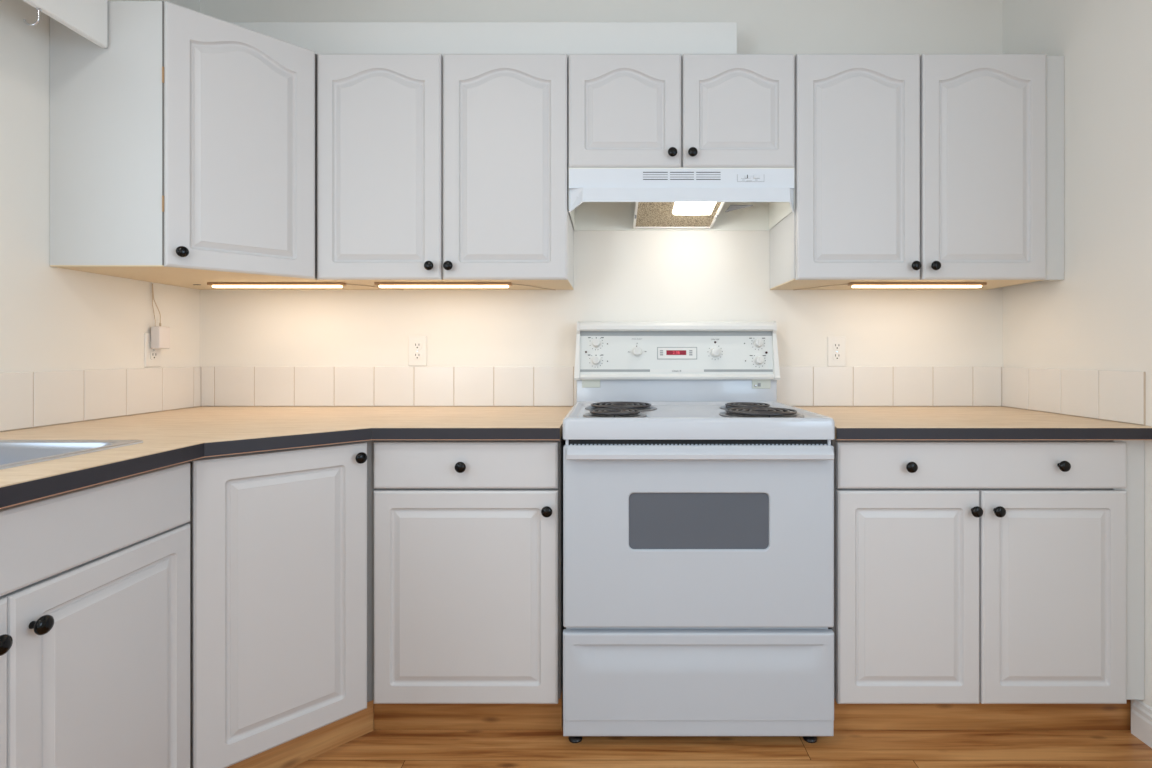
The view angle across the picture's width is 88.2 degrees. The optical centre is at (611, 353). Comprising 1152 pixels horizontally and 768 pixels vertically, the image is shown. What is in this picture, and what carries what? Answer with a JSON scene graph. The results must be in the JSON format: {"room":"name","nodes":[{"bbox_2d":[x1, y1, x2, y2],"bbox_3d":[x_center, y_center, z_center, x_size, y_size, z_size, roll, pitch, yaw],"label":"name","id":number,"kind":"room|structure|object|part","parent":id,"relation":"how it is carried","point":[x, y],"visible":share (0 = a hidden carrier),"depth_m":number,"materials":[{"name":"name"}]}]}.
{"room":"kitchen","nodes":[
{"label":"kitchen","id":0,"kind":"room"},
{"bbox_2d":[0,0,199,431],"bbox_3d":[-1.633,-0.145,-0.036,0.120,2.550,4.600,0,0,0],"label":"wall","id":1,"kind":"structure","parent":0,"point":[52,318],"depth_m":1.64,"materials":[{"name":"white paint"}]},
{"bbox_2d":[0,367,200,431],"bbox_3d":[-1.570,0.123,1.165,0.007,0.151,2.197,0,0,0],"label":"tile backsplash","id":2,"kind":"structure","parent":1,"relation":"attached to","point":[41,398],"depth_m":1.78,"materials":[{"name":"beige tile"}]},
{"bbox_2d":[144,333,160,366],"bbox_3d":[-1.569,-0.013,2.029,0.008,0.114,0.070,0,0,0],"label":"wall outlet","id":3,"kind":"object","parent":1,"relation":"attached to","point":[152,357],"visible":0.7,"depth_m":2.01,"materials":[{"name":"white plastic"}]},
{"bbox_2d":[150,352,157,359],"bbox_3d":[-1.567,0.006,2.029,0.003,0.027,0.033,0,0,0],"label":"receptacle","id":4,"kind":"object","parent":3,"relation":"attached to","point":[153,355],"depth_m":2.03,"materials":[{"name":"white plastic"}]},
{"bbox_2d":[151,284,169,348],"bbox_3d":[-1.551,-0.129,2.034,0.038,0.223,0.051,0,0,0],"label":"power adapter","id":5,"kind":"object","parent":3,"relation":"attached to","point":[160,335],"visible":1,"depth_m":2.02,"materials":[{"name":"white plastic"}]},
{"bbox_3d":[-1.562,-0.166,2.018,0.020,0.149,0.007,0,0,28],"label":"cord","id":6,"kind":"part","parent":5,"relation":"part of","materials":[{"name":"beige plastic"}]},
{"bbox_3d":[-1.557,-0.166,2.028,0.025,0.150,0.012,0,0,-35],"label":"cord","id":7,"kind":"part","parent":5,"relation":"part of","materials":[{"name":"beige plastic"}]},
{"bbox_2d":[200,0,1002,366],"bbox_3d":[-0.041,-0.145,2.324,3.305,2.550,0.120,0,0,0],"label":"wall","id":8,"kind":"structure","parent":0,"point":[619,275],"depth_m":2.26,"materials":[{"name":"white paint"}]},
{"bbox_2d":[50,1,357,289],"bbox_3d":[-1.269,-0.615,1.955,0.606,0.743,0.617,0,0,0],"label":"upper cabinet","id":9,"kind":"object","parent":8,"relation":"attached to","point":[183,148],"visible":1,"depth_m":1.68,"materials":[{"name":"white wood"}]},
{"bbox_2d":[23,0,106,47],"bbox_3d":[-1.414,-0.993,0.902,0.018,0.280,1.500,0,0,0],"label":"valance board","id":10,"kind":"object","parent":9,"relation":"attached to","point":[87,18],"visible":1,"depth_m":1.57,"materials":[{"name":"white paint"}]},
{"bbox_2d":[23,7,41,25],"bbox_3d":[-1.431,-0.832,1.464,0.043,0.044,0.012,0,0,0],"label":"hook","id":11,"kind":"object","parent":10,"relation":"hanging from","point":[36,8],"visible":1,"depth_m":1.46,"materials":[{"name":"silver metal"}]},
{"bbox_3d":[-1.206,-0.286,1.663,0.031,0.031,0.029,0,0,-45],"label":"knob","id":12,"kind":"part","parent":9,"relation":"part of","materials":[{"name":"black paint"}]},
{"bbox_3d":[-1.269,-0.247,1.960,0.606,0.004,0.605,0,0,0],"label":"panel","id":13,"kind":"part","parent":9,"relation":"part of","materials":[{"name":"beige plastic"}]},
{"bbox_3d":[-1.108,-0.615,1.793,0.394,0.740,0.019,0,0,-45],"label":"door","id":14,"kind":"part","parent":9,"relation":"part of","materials":[{"name":"white wood"}]},
{"bbox_2d":[207,282,402,289],"bbox_3d":[-1.063,-0.236,2.065,0.632,0.016,0.167,0,0,-18],"label":"light","id":15,"kind":"object","parent":9,"relation":"attached to","point":[213,284],"visible":1,"depth_m":2.03,"materials":[{"name":"white plastic"}]},
{"bbox_2d":[212,285,341,287],"bbox_3d":[-1.150,-0.232,2.039,0.440,0.008,0.020,0,0,0],"label":"diffuser","id":16,"kind":"object","parent":15,"relation":"attached to","point":[214,286],"depth_m":2.03,"materials":[{"name":"beige plastic"}]},
{"bbox_2d":[408,336,426,365],"bbox_3d":[-0.741,-0.011,2.260,0.070,0.114,0.008,0,0,0],"label":"wall outlet","id":17,"kind":"object","parent":8,"relation":"attached to","point":[417,345],"visible":1,"depth_m":2.26,"materials":[{"name":"white plastic"}]},
{"bbox_2d":[413,353,421,359],"bbox_3d":[-0.741,0.008,2.258,0.033,0.027,0.003,0,0,0],"label":"receptacle","id":18,"kind":"object","parent":17,"relation":"attached to","point":[416,356],"depth_m":2.26,"materials":[{"name":"white plastic"}]},
{"bbox_2d":[413,342,421,348],"bbox_3d":[-0.741,-0.031,2.258,0.033,0.027,0.003,0,0,0],"label":"receptacle","id":19,"kind":"object","parent":17,"relation":"attached to","point":[416,345],"depth_m":2.26,"materials":[{"name":"white plastic"}]},
{"bbox_2d":[317,54,573,289],"bbox_3d":[-0.557,-0.615,2.087,0.820,0.740,0.352,0,0,0],"label":"upper cabinet","id":20,"kind":"object","parent":8,"relation":"attached to","point":[431,167],"visible":0.99,"depth_m":1.94,"materials":[{"name":"white wood"}]},
{"bbox_3d":[-0.764,-0.615,1.948,0.407,0.740,0.019,0,0,0],"label":"door","id":21,"kind":"part","parent":20,"relation":"part of","materials":[{"name":"white wood"}]},
{"bbox_3d":[-0.593,-0.286,1.925,0.031,0.031,0.029,0,0,0],"label":"knob","id":22,"kind":"part","parent":20,"relation":"part of","materials":[{"name":"black paint"}]},
{"bbox_3d":[-0.556,-0.247,2.111,0.818,0.004,0.304,0,0,0],"label":"panel","id":23,"kind":"part","parent":20,"relation":"part of","materials":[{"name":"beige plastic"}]},
{"bbox_3d":[-0.531,-0.286,1.925,0.031,0.031,0.029,0,0,0],"label":"knob","id":24,"kind":"part","parent":20,"relation":"part of","materials":[{"name":"black paint"}]},
{"bbox_2d":[374,282,554,289],"bbox_3d":[-0.491,-0.236,2.064,0.636,0.016,0.168,0,0,-18],"label":"light","id":25,"kind":"object","parent":20,"relation":"attached to","point":[380,284],"visible":1,"depth_m":2.03,"materials":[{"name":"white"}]},
{"bbox_2d":[379,285,508,287],"bbox_3d":[-0.578,-0.232,2.039,0.444,0.008,0.020,0,0,0],"label":"diffuser","id":26,"kind":"object","parent":25,"relation":"attached to","point":[381,286],"depth_m":2.03,"materials":[{"name":"beige plastic"}]},
{"bbox_3d":[-0.350,-0.615,1.948,0.406,0.740,0.019,0,0,0],"label":"door","id":27,"kind":"part","parent":20,"relation":"part of","materials":[{"name":"white wood"}]},
{"bbox_2d":[230,22,736,55],"bbox_3d":[-0.565,-1.083,2.184,2.017,0.190,0.160,0,0,0],"label":"soffit","id":28,"kind":"structure","parent":8,"relation":"attached to","point":[442,38],"depth_m":2.10,"materials":[{"name":"white paint"}]},
{"bbox_2d":[201,367,1001,405],"bbox_3d":[-0.041,0.123,2.261,3.050,0.151,0.007,0,0,0],"label":"tile backsplash","id":29,"kind":"structure","parent":8,"relation":"attached to","point":[220,386],"depth_m":2.26,"materials":[{"name":"beige tile"}]},
{"bbox_2d":[568,54,793,169],"bbox_3d":[0.228,-0.798,2.087,0.746,0.372,0.352,0,0,0],"label":"upper cabinet","id":30,"kind":"object","parent":8,"relation":"attached to","point":[625,110],"visible":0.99,"depth_m":1.94,"materials":[{"name":"white wood"}]},
{"bbox_3d":[0.042,-0.798,1.948,0.368,0.372,0.019,0,0,0],"label":"door","id":31,"kind":"part","parent":30,"relation":"part of","materials":[{"name":"white wood"}]},
{"bbox_3d":[0.196,-0.654,1.925,0.031,0.031,0.029,0,0,0],"label":"knob","id":32,"kind":"part","parent":30,"relation":"part of","materials":[{"name":"black paint"}]},
{"bbox_2d":[569,168,794,230],"bbox_3d":[0.228,-0.539,2.091,0.741,0.146,0.345,0,0,0],"label":"range hood","id":33,"kind":"object","parent":30,"relation":"attached to","point":[600,199],"visible":1,"depth_m":1.95,"materials":[{"name":"white metal"}]},
{"bbox_3d":[0.228,-0.501,2.103,0.296,0.054,0.278,0,0,0],"label":"filter frame","id":34,"kind":"part","parent":33,"relation":"part of","materials":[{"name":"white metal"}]},
{"bbox_2d":[738,174,763,180],"bbox_3d":[0.454,-0.577,1.943,0.088,0.024,0.002,0,0,0],"label":"switch plate","id":35,"kind":"object","parent":33,"relation":"attached to","point":[741,177],"depth_m":1.94,"materials":[{"name":"white plastic"}]},
{"bbox_3d":[0.262,-0.654,1.925,0.031,0.031,0.029,0,0,0],"label":"knob","id":36,"kind":"part","parent":30,"relation":"part of","materials":[{"name":"black paint"}]},
{"bbox_3d":[0.415,-0.798,1.948,0.366,0.372,0.019,0,0,0],"label":"door","id":37,"kind":"part","parent":30,"relation":"part of","materials":[{"name":"white wood"}]},
{"bbox_2d":[827,337,845,366],"bbox_3d":[0.857,-0.009,2.260,0.070,0.114,0.008,0,0,0],"label":"wall outlet","id":38,"kind":"object","parent":8,"relation":"attached to","point":[836,346],"visible":1,"depth_m":2.26,"materials":[{"name":"white plastic"}]},
{"bbox_2d":[833,353,840,359],"bbox_3d":[0.857,0.010,2.258,0.033,0.027,0.003,0,0,0],"label":"receptacle","id":39,"kind":"object","parent":38,"relation":"attached to","point":[836,356],"depth_m":2.26,"materials":[{"name":"white plastic"}]},
{"bbox_2d":[833,343,840,349],"bbox_3d":[0.857,-0.029,2.258,0.033,0.027,0.003,0,0,0],"label":"receptacle","id":40,"kind":"object","parent":38,"relation":"attached to","point":[836,346],"depth_m":2.26,"materials":[{"name":"white plastic"}]},
{"bbox_2d":[770,54,1063,289],"bbox_3d":[1.046,-0.615,2.087,0.890,0.740,0.352,0,0,0],"label":"upper cabinet","id":41,"kind":"object","parent":8,"relation":"attached to","point":[908,167],"visible":1,"depth_m":1.94,"materials":[{"name":"white wood"}]},
{"bbox_3d":[0.808,-0.615,1.948,0.403,0.740,0.019,0,0,0],"label":"door","id":42,"kind":"part","parent":41,"relation":"part of","materials":[{"name":"white wood"}]},
{"bbox_2d":[793,282,986,289],"bbox_3d":[0.960,-0.236,2.065,0.632,0.016,0.167,0,0,18],"label":"light","id":43,"kind":"object","parent":41,"relation":"attached to","point":[853,284],"visible":1,"depth_m":2.03,"materials":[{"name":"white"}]},
{"bbox_2d":[852,285,981,287],"bbox_3d":[1.047,-0.232,2.039,0.440,0.008,0.020,0,0,0],"label":"diffuser","id":44,"kind":"object","parent":43,"relation":"attached to","point":[853,286],"depth_m":2.03,"materials":[{"name":"beige plastic"}]},
{"bbox_3d":[1.015,-0.247,2.111,0.826,0.004,0.304,0,0,0],"label":"panel","id":45,"kind":"part","parent":41,"relation":"part of","materials":[{"name":"beige wood"}]},
{"bbox_3d":[0.986,-0.286,1.925,0.031,0.031,0.029,0,0,0],"label":"knob","id":46,"kind":"part","parent":41,"relation":"part of","materials":[{"name":"black paint"}]},
{"bbox_3d":[1.049,-0.286,1.925,0.031,0.031,0.029,0,0,0],"label":"knob","id":47,"kind":"part","parent":41,"relation":"part of","materials":[{"name":"black paint"}]},
{"bbox_3d":[1.220,-0.615,1.948,0.405,0.740,0.019,0,0,0],"label":"door","id":48,"kind":"part","parent":41,"relation":"part of","materials":[{"name":"white wood"}]},
{"bbox_2d":[292,685,1151,767],"bbox_3d":[-0.041,1.105,-0.036,3.065,0.050,4.600,0,0,0],"label":"floor","id":49,"kind":"structure","parent":0,"point":[376,748],"depth_m":1.61,"materials":[{"name":"brown wood"}]},
{"bbox_2d":[0,462,189,767],"bbox_3d":[-1.245,0.657,0.807,0.651,0.846,1.086,0,0,0],"label":"base cabinet","id":50,"kind":"object","parent":49,"relation":"on","point":[95,580],"visible":0.99,"depth_m":1.10,"materials":[{"name":"white wood"}]},
{"bbox_3d":[-0.957,0.678,0.733,0.019,0.590,0.402,0,0,0],"label":"door","id":51,"kind":"part","parent":50,"relation":"part of","materials":[{"name":"white wood"}]},
{"bbox_3d":[-0.934,0.443,0.901,0.029,0.031,0.031,0,0,0],"label":"knob","id":52,"kind":"part","parent":50,"relation":"part of","materials":[{"name":"black paint"}]},
{"bbox_3d":[-0.934,0.443,0.969,0.029,0.031,0.031,0,0,0],"label":"knob","id":53,"kind":"part","parent":50,"relation":"part of","materials":[{"name":"black paint"}]},
{"bbox_3d":[-0.957,0.312,0.935,0.019,0.133,0.806,0,0,0],"label":"false drawer","id":54,"kind":"part","parent":50,"relation":"part of","materials":[{"name":"white wood"}]},
{"bbox_2d":[187,440,380,767],"bbox_3d":[-1.116,0.657,1.805,0.910,0.846,0.914,0,0,0],"label":"base cabinet","id":55,"kind":"object","parent":49,"relation":"on","point":[282,541],"visible":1,"depth_m":1.48,"materials":[{"name":"white wood"}]},
{"bbox_2d":[0,406,572,508],"bbox_3d":[-0.857,0.217,1.264,1.430,0.035,1.999,0,0,0],"label":"countertop","id":56,"kind":"structure","parent":55,"relation":"on","point":[178,436],"depth_m":1.61,"materials":[{"name":"beige laminate"}]},
{"bbox_2d":[0,440,142,469],"bbox_3d":[-1.282,0.280,0.938,0.452,0.170,0.824,0,0,0],"label":"sink","id":57,"kind":"object","parent":56,"relation":"in","point":[13,453],"visible":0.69,"depth_m":1.32,"materials":[{"name":"silver metal"}]},
{"bbox_2d":[0,442,121,464],"bbox_3d":[-1.282,0.281,0.938,0.400,0.169,0.772,0,0,0],"label":"basin","id":58,"kind":"object","parent":57,"relation":"in","point":[10,452],"depth_m":1.32,"materials":[{"name":"silver metal"}]},
{"bbox_3d":[-0.771,0.201,1.078,0.548,0.002,1.570,0,0,30],"label":"edge trim","id":59,"kind":"part","parent":56,"relation":"part of","materials":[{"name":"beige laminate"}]},
{"bbox_3d":[-0.537,0.234,0.943,0.788,0.002,1.358,0,0,0],"label":"edge trim","id":60,"kind":"part","parent":56,"relation":"part of","materials":[{"name":"brown"}]},
{"bbox_3d":[-0.678,0.279,1.598,0.031,0.031,0.029,0,0,-45],"label":"knob","id":61,"kind":"part","parent":55,"relation":"part of","materials":[{"name":"black paint"}]},
{"bbox_2d":[374,435,565,729],"bbox_3d":[-0.404,0.657,1.939,0.520,0.846,0.646,0,0,0],"label":"base cabinet","id":62,"kind":"object","parent":49,"relation":"on","point":[468,534],"visible":1,"depth_m":1.64,"materials":[{"name":"white wood"}]},
{"bbox_3d":[-0.416,0.310,1.630,0.031,0.031,0.029,0,0,0],"label":"knob","id":63,"kind":"part","parent":62,"relation":"part of","materials":[{"name":"black paint"}]},
{"bbox_3d":[-0.407,0.310,1.653,0.513,0.129,0.019,0,0,0],"label":"drawer","id":64,"kind":"part","parent":62,"relation":"part of","materials":[{"name":"white wood"}]},
{"bbox_3d":[-0.407,0.676,1.653,0.513,0.593,0.019,0,0,0],"label":"door","id":65,"kind":"part","parent":62,"relation":"part of","materials":[{"name":"white wood"}]},
{"bbox_3d":[-0.179,0.432,1.630,0.031,0.031,0.029,0,0,0],"label":"knob","id":66,"kind":"part","parent":62,"relation":"part of","materials":[{"name":"black paint"}]},
{"bbox_2d":[563,321,834,742],"bbox_3d":[0.235,0.479,1.913,0.744,1.201,0.679,0,0,0],"label":"stove","id":67,"kind":"object","parent":49,"relation":"on","point":[698,503],"visible":1,"depth_m":1.61,"materials":[{"name":"white metal"}]},
{"bbox_3d":[-0.076,0.106,2.163,0.066,0.032,0.003,0,0,0],"label":"rating plate","id":68,"kind":"part","parent":67,"relation":"part of","materials":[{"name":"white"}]},
{"bbox_2d":[589,414,640,416],"bbox_3d":[0.009,0.182,1.769,0.157,0.002,0.157,0,0,-11],"label":"burner","id":69,"kind":"object","parent":67,"relation":"on","point":[590,415],"depth_m":1.73,"materials":[{"name":"black metal"}]},
{"bbox_2d":[591,407,650,409],"bbox_3d":[0.030,0.182,1.999,0.208,0.002,0.208,0,0,-19],"label":"burner","id":70,"kind":"object","parent":67,"relation":"on","point":[638,408],"depth_m":1.94,"materials":[{"name":"black metal"}]},
{"bbox_3d":[0.235,-0.012,2.199,0.704,0.184,0.090,0,0,0],"label":"control panel","id":71,"kind":"part","parent":67,"relation":"part of","materials":[{"name":"white"}]},
{"bbox_3d":[0.238,-0.003,2.165,0.147,0.045,0.007,0,0,0],"label":"clock frame","id":72,"kind":"part","parent":67,"relation":"part of","materials":[{"name":"grey plastic"}]},
{"bbox_2d":[658,348,695,358],"bbox_3d":[0.238,-0.003,2.165,0.141,0.040,0.007,0,0,0],"label":"clock","id":73,"kind":"object","parent":67,"relation":"on","point":[663,353],"depth_m":2.16,"materials":[{"name":"white plastic"}]},
{"bbox_3d":[0.236,0.902,1.625,0.739,0.284,0.025,0,0,0],"label":"storage drawer","id":74,"kind":"part","parent":67,"relation":"part of","materials":[{"name":"white metal"}]},
{"bbox_3d":[0.236,0.497,1.623,0.737,0.495,0.028,0,0,0],"label":"oven door","id":75,"kind":"part","parent":67,"relation":"part of","materials":[{"name":"white metal"}]},
{"bbox_2d":[563,402,834,439],"bbox_3d":[0.236,0.203,1.885,0.741,0.060,0.562,0,0,0],"label":"cooktop","id":76,"kind":"object","parent":67,"relation":"in","point":[585,420],"depth_m":1.60,"materials":[{"name":"white metal"}]},
{"bbox_3d":[0.235,0.264,1.593,0.709,0.035,0.039,0,0,0],"label":"door handle","id":77,"kind":"part","parent":67,"relation":"part of","materials":[{"name":"white metal"}]},
{"bbox_2d":[725,413,796,417],"bbox_3d":[0.448,0.182,1.784,0.214,0.002,0.214,0,0,19],"label":"burner","id":78,"kind":"object","parent":67,"relation":"on","point":[727,415],"depth_m":1.71,"materials":[{"name":"black metal"}]},
{"bbox_3d":[0.544,0.108,2.163,0.067,0.036,0.003,0,0,0],"label":"socket plate","id":79,"kind":"part","parent":67,"relation":"part of","materials":[{"name":"white plastic"}]},
{"bbox_2d":[828,439,1143,729],"bbox_3d":[1.054,0.657,1.939,0.873,0.846,0.646,0,0,0],"label":"base cabinet","id":80,"kind":"object","parent":49,"relation":"on","point":[979,584],"visible":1,"depth_m":1.64,"materials":[{"name":"grey wood"}]},
{"bbox_3d":[0.824,0.676,1.653,0.395,0.593,0.019,0,0,0],"label":"door","id":81,"kind":"part","parent":80,"relation":"part of","materials":[{"name":"white wood"}]},
{"bbox_3d":[0.822,0.310,1.630,0.031,0.031,0.029,0,0,0],"label":"knob","id":82,"kind":"part","parent":80,"relation":"part of","materials":[{"name":"black paint"}]},
{"bbox_2d":[793,406,1151,439],"bbox_3d":[1.052,0.217,1.940,0.878,0.035,0.647,0,0,0],"label":"countertop","id":83,"kind":"structure","parent":80,"relation":"on","point":[851,422],"depth_m":1.68,"materials":[{"name":"beige laminate"}]},
{"bbox_3d":[1.052,0.201,1.619,0.878,0.002,0.006,0,0,0],"label":"edge trim","id":84,"kind":"part","parent":83,"relation":"part of","materials":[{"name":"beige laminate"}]},
{"bbox_3d":[1.052,0.234,1.619,0.878,0.002,0.005,0,0,0],"label":"edge trim","id":85,"kind":"part","parent":83,"relation":"part of","materials":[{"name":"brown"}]},
{"bbox_3d":[1.000,0.432,1.630,0.031,0.031,0.029,0,0,0],"label":"knob","id":86,"kind":"part","parent":80,"relation":"part of","materials":[{"name":"black paint"}]},
{"bbox_3d":[1.028,0.310,1.653,0.803,0.129,0.019,0,0,0],"label":"drawer","id":87,"kind":"part","parent":80,"relation":"part of","materials":[{"name":"white wood"}]},
{"bbox_3d":[1.063,0.432,1.630,0.031,0.031,0.029,0,0,0],"label":"knob","id":88,"kind":"part","parent":80,"relation":"part of","materials":[{"name":"black paint"}]},
{"bbox_3d":[1.229,0.676,1.653,0.403,0.593,0.019,0,0,0],"label":"door","id":89,"kind":"part","parent":80,"relation":"part of","materials":[{"name":"white wood"}]},
{"bbox_3d":[1.240,0.308,1.630,0.031,0.031,0.029,0,0,0],"label":"knob","id":90,"kind":"part","parent":80,"relation":"part of","materials":[{"name":"black paint"}]},
{"bbox_2d":[1003,0,1151,709],"bbox_3d":[1.552,-0.145,-0.036,0.120,2.550,4.600,0,0,0],"label":"wall","id":91,"kind":"structure","parent":0,"point":[1098,317],"depth_m":1.81,"materials":[{"name":"white paint"}]},
{"bbox_2d":[1002,367,1145,424],"bbox_3d":[1.489,0.124,1.961,0.007,0.150,0.606,0,0,0],"label":"tile backsplash","id":92,"kind":"structure","parent":91,"relation":"attached to","point":[1111,395],"depth_m":1.89,"materials":[{"name":"beige tile"}]},
{"bbox_2d":[1131,700,1151,747],"bbox_3d":[1.485,1.029,-0.324,0.014,0.102,4.025,0,0,0],"label":"baseboard","id":93,"kind":"structure","parent":91,"relation":"attached to","point":[1141,713],"depth_m":1.66,"materials":[{"name":"white paint"}]}
]}

